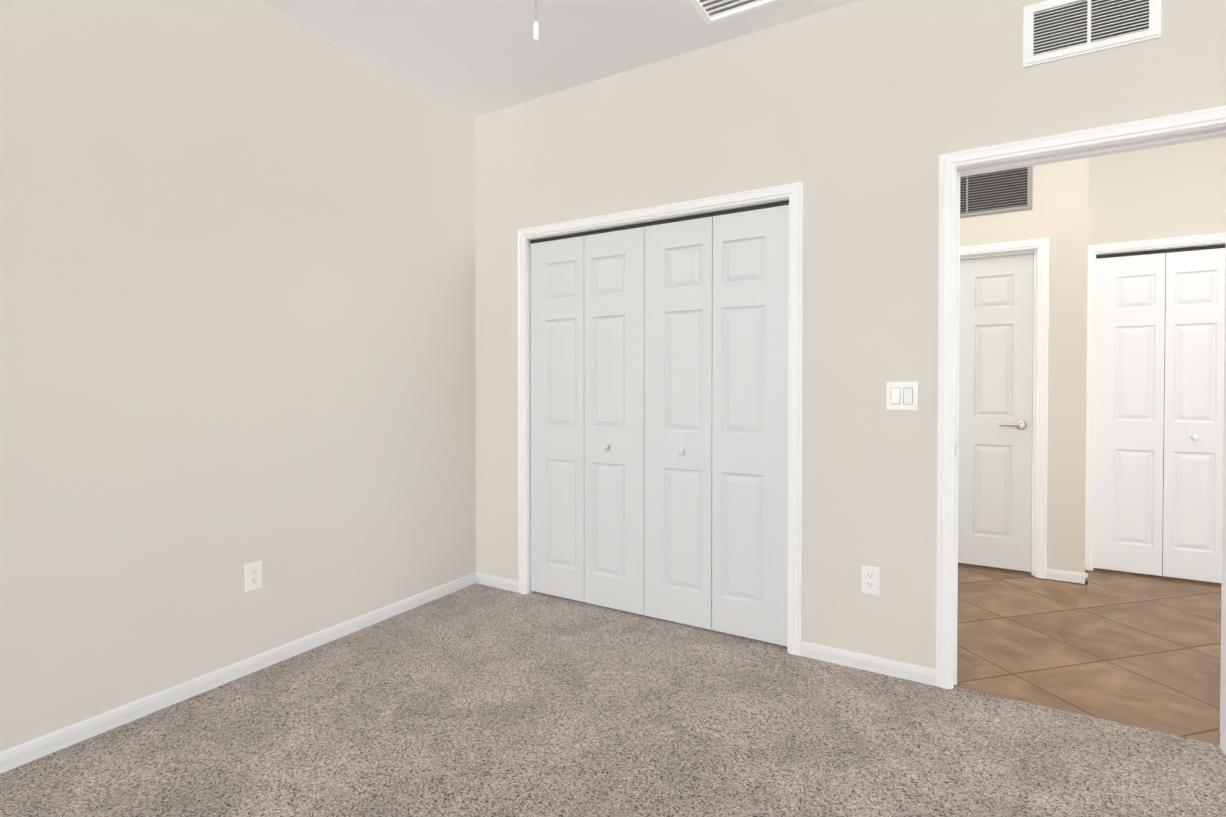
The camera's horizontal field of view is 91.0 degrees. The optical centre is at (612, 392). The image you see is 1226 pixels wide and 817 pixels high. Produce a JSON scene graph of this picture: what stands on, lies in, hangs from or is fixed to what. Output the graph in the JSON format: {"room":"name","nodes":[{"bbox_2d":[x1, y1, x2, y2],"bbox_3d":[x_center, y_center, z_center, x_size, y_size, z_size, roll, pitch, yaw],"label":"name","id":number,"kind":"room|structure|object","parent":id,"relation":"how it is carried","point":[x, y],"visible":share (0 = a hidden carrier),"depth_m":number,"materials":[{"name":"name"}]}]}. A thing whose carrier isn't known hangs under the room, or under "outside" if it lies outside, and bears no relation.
{"room":"empty bedroom","nodes":[
{"label":"empty bedroom","id":0,"kind":"room"},
{"bbox_2d":[0,0,475,751],"bbox_3d":[-1.064,-0.250,3.350,0.120,2.800,6.720,0,1,31],"label":"wall","id":1,"kind":"structure","parent":0,"point":[236,286],"depth_m":2.37,"materials":[{"name":"beige paint"}]},
{"bbox_2d":[0,572,475,773],"bbox_3d":[-1.740,1.134,2.092,0.013,0.062,3.600,0,1,31],"label":"baseboard","id":2,"kind":"structure","parent":1,"relation":"attached to","point":[36,748],"depth_m":2.33,"materials":[{"name":"white wood"}]},
{"bbox_2d":[245,560,261,591],"bbox_3d":[-1.495,0.763,2.507,0.007,0.115,0.070,0,1,31],"label":"outlet","id":3,"kind":"object","parent":1,"relation":"attached to","point":[253,575],"visible":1,"depth_m":2.50,"materials":[{"name":"white plastic"}]},
{"bbox_2d":[260,0,857,116],"bbox_3d":[1.140,-1.685,2.031,5.240,0.100,6.720,0,1,31],"label":"ceiling","id":4,"kind":"structure","parent":0,"point":[475,58],"depth_m":2.77,"materials":[{"name":"paint"}]},
{"bbox_2d":[533,0,538,41],"bbox_3d":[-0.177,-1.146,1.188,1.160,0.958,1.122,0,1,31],"label":"pull chain","id":5,"kind":"object","parent":4,"relation":"hanging from","point":[536,31],"visible":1,"depth_m":1.14,"materials":[{"name":"white plastic"}]},
{"bbox_2d":[689,0,784,24],"bbox_3d":[0.522,-1.632,2.460,0.400,0.015,0.270,0,1,31],"label":"ceiling vent","id":6,"kind":"object","parent":4,"relation":"in","point":[711,11],"visible":1,"depth_m":2.55,"materials":[{"name":"white metal"}]},
{"bbox_2d":[0,583,1225,816],"bbox_3d":[-0.048,1.196,1.529,3.500,0.050,4.350,0,1,31],"label":"floor carpet","id":7,"kind":"object","parent":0,"point":[476,699],"visible":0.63,"depth_m":2.01,"materials":[{"name":"beige carpet"}]},
{"bbox_2d":[475,0,1225,668],"bbox_3d":[1.353,-0.239,2.409,5.240,2.800,0.120,0,1,31],"label":"wall","id":8,"kind":"structure","parent":0,"point":[857,118],"depth_m":2.55,"materials":[{"name":"beige paint"}]},
{"bbox_2d":[476,572,518,592],"bbox_3d":[-0.674,1.117,3.545,0.309,0.062,0.013,0,1,31],"label":"baseboard","id":9,"kind":"structure","parent":8,"relation":"attached to","point":[484,579],"depth_m":3.54,"materials":[{"name":"white wood"}]},
{"bbox_2d":[530,201,788,645],"bbox_3d":[0.166,0.137,3.087,1.466,2.005,0.100,0,1,31],"label":"closet doors","id":10,"kind":"structure","parent":8,"relation":"in","point":[659,419],"depth_m":3.01,"materials":[{"name":"white wood"}]},
{"bbox_2d":[518,182,802,655],"bbox_3d":[0.178,0.135,3.108,1.500,2.035,0.120,0,1,31],"label":"door frame","id":11,"kind":"structure","parent":8,"relation":"attached to","point":[529,372],"depth_m":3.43,"materials":[{"name":"white wood"}]},
{"bbox_2d":[801,641,935,685],"bbox_3d":[1.056,1.129,2.523,0.525,0.062,0.013,0,1,31],"label":"baseboard","id":12,"kind":"structure","parent":8,"relation":"attached to","point":[898,669],"depth_m":2.51,"materials":[{"name":"white wood"}]},
{"bbox_2d":[861,565,879,594],"bbox_3d":[1.074,0.782,2.513,0.070,0.115,0.007,0,1,31],"label":"outlet","id":13,"kind":"object","parent":8,"relation":"attached to","point":[870,576],"visible":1,"depth_m":2.51,"materials":[{"name":"white plastic"}]},
{"bbox_2d":[886,382,917,410],"bbox_3d":[1.172,0.013,2.442,0.116,0.116,0.013,0,1,31],"label":"switch plate","id":14,"kind":"object","parent":8,"relation":"attached to","point":[901,395],"visible":1,"depth_m":2.44,"materials":[{"name":"white plastic"}]},
{"bbox_2d":[936,106,1225,712],"bbox_3d":[1.710,0.115,2.203,0.915,2.096,0.155,0,1,31],"label":"door frame","id":15,"kind":"structure","parent":8,"relation":"attached to","point":[949,163],"depth_m":2.35,"materials":[{"name":"white wood"}]},
{"bbox_2d":[1023,0,1160,67],"bbox_3d":[1.682,-1.314,2.127,0.385,0.222,0.012,0,1,31],"label":"air vent","id":16,"kind":"object","parent":8,"relation":"in","point":[1054,30],"visible":1,"depth_m":2.14,"materials":[{"name":"white metal"}]},
{"bbox_2d":[1220,291,1225,754],"bbox_3d":[1.793,0.151,1.604,0.153,2.015,0.799,0,1,31],"label":"door","id":17,"kind":"structure","parent":8,"relation":"in","point":[1223,698],"depth_m":1.94,"materials":[{"name":"white wood"}]},
{"bbox_2d":[960,158,1088,572],"bbox_3d":[2.359,-0.257,3.964,1.190,2.800,0.120,0,1,31],"label":"wall","id":18,"kind":"structure","parent":0,"point":[1057,215],"depth_m":3.67,"materials":[{"name":"beige paint"}]},
{"bbox_2d":[958,253,1033,571],"bbox_3d":[2.323,0.123,3.976,0.754,2.015,0.094,0,1,31],"label":"hall door","id":19,"kind":"structure","parent":18,"relation":"in","point":[995,414],"depth_m":3.90,"materials":[{"name":"white wood"}]},
{"bbox_2d":[960,166,1032,217],"bbox_3d":[2.300,-1.322,3.911,0.700,0.360,0.014,0,1,31],"label":"air vent","id":20,"kind":"object","parent":18,"relation":"in","point":[1004,191],"visible":0.5,"depth_m":3.83,"materials":[{"name":"grey metal"}]},
{"bbox_2d":[960,238,1048,578],"bbox_3d":[2.324,0.095,3.978,0.882,2.096,0.138,0,1,31],"label":"door frame","id":21,"kind":"structure","parent":18,"relation":"attached to","point":[1041,246],"depth_m":3.72,"materials":[{"name":"white wood"}]},
{"bbox_2d":[1075,572,1087,583],"bbox_3d":[2.932,1.114,3.768,0.013,0.062,0.363,0,1,31],"label":"baseboard","id":22,"kind":"structure","parent":18,"relation":"attached to","point":[1083,577],"depth_m":3.62,"materials":[{"name":"white wood"}]},
{"bbox_2d":[954,563,1221,744],"bbox_3d":[2.990,1.181,3.132,3.140,0.043,3.000,0,1,31],"label":"floor","id":23,"kind":"structure","parent":0,"point":[1140,650],"depth_m":2.77,"materials":[{"name":"tile"}]},
{"bbox_2d":[1088,137,1225,245],"bbox_3d":[3.889,-0.252,3.467,1.950,2.800,0.120,0,1,31],"label":"wall","id":24,"kind":"structure","parent":0,"point":[1171,191],"depth_m":3.70,"materials":[{"name":"beige paint"}]},
{"bbox_2d":[1085,233,1225,570],"bbox_3d":[3.712,0.125,3.575,1.390,2.045,0.120,0,1,31],"label":"door frame","id":25,"kind":"structure","parent":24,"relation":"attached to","point":[1095,314],"depth_m":3.83,"materials":[{"name":"white wood"}]},
{"bbox_2d":[1093,245,1225,582],"bbox_3d":[3.700,0.128,3.555,1.356,2.014,0.100,0,1,31],"label":"closet doors","id":26,"kind":"structure","parent":25,"relation":"attached to","point":[1159,405],"depth_m":3.72,"materials":[{"name":"white wood"}]}
]}

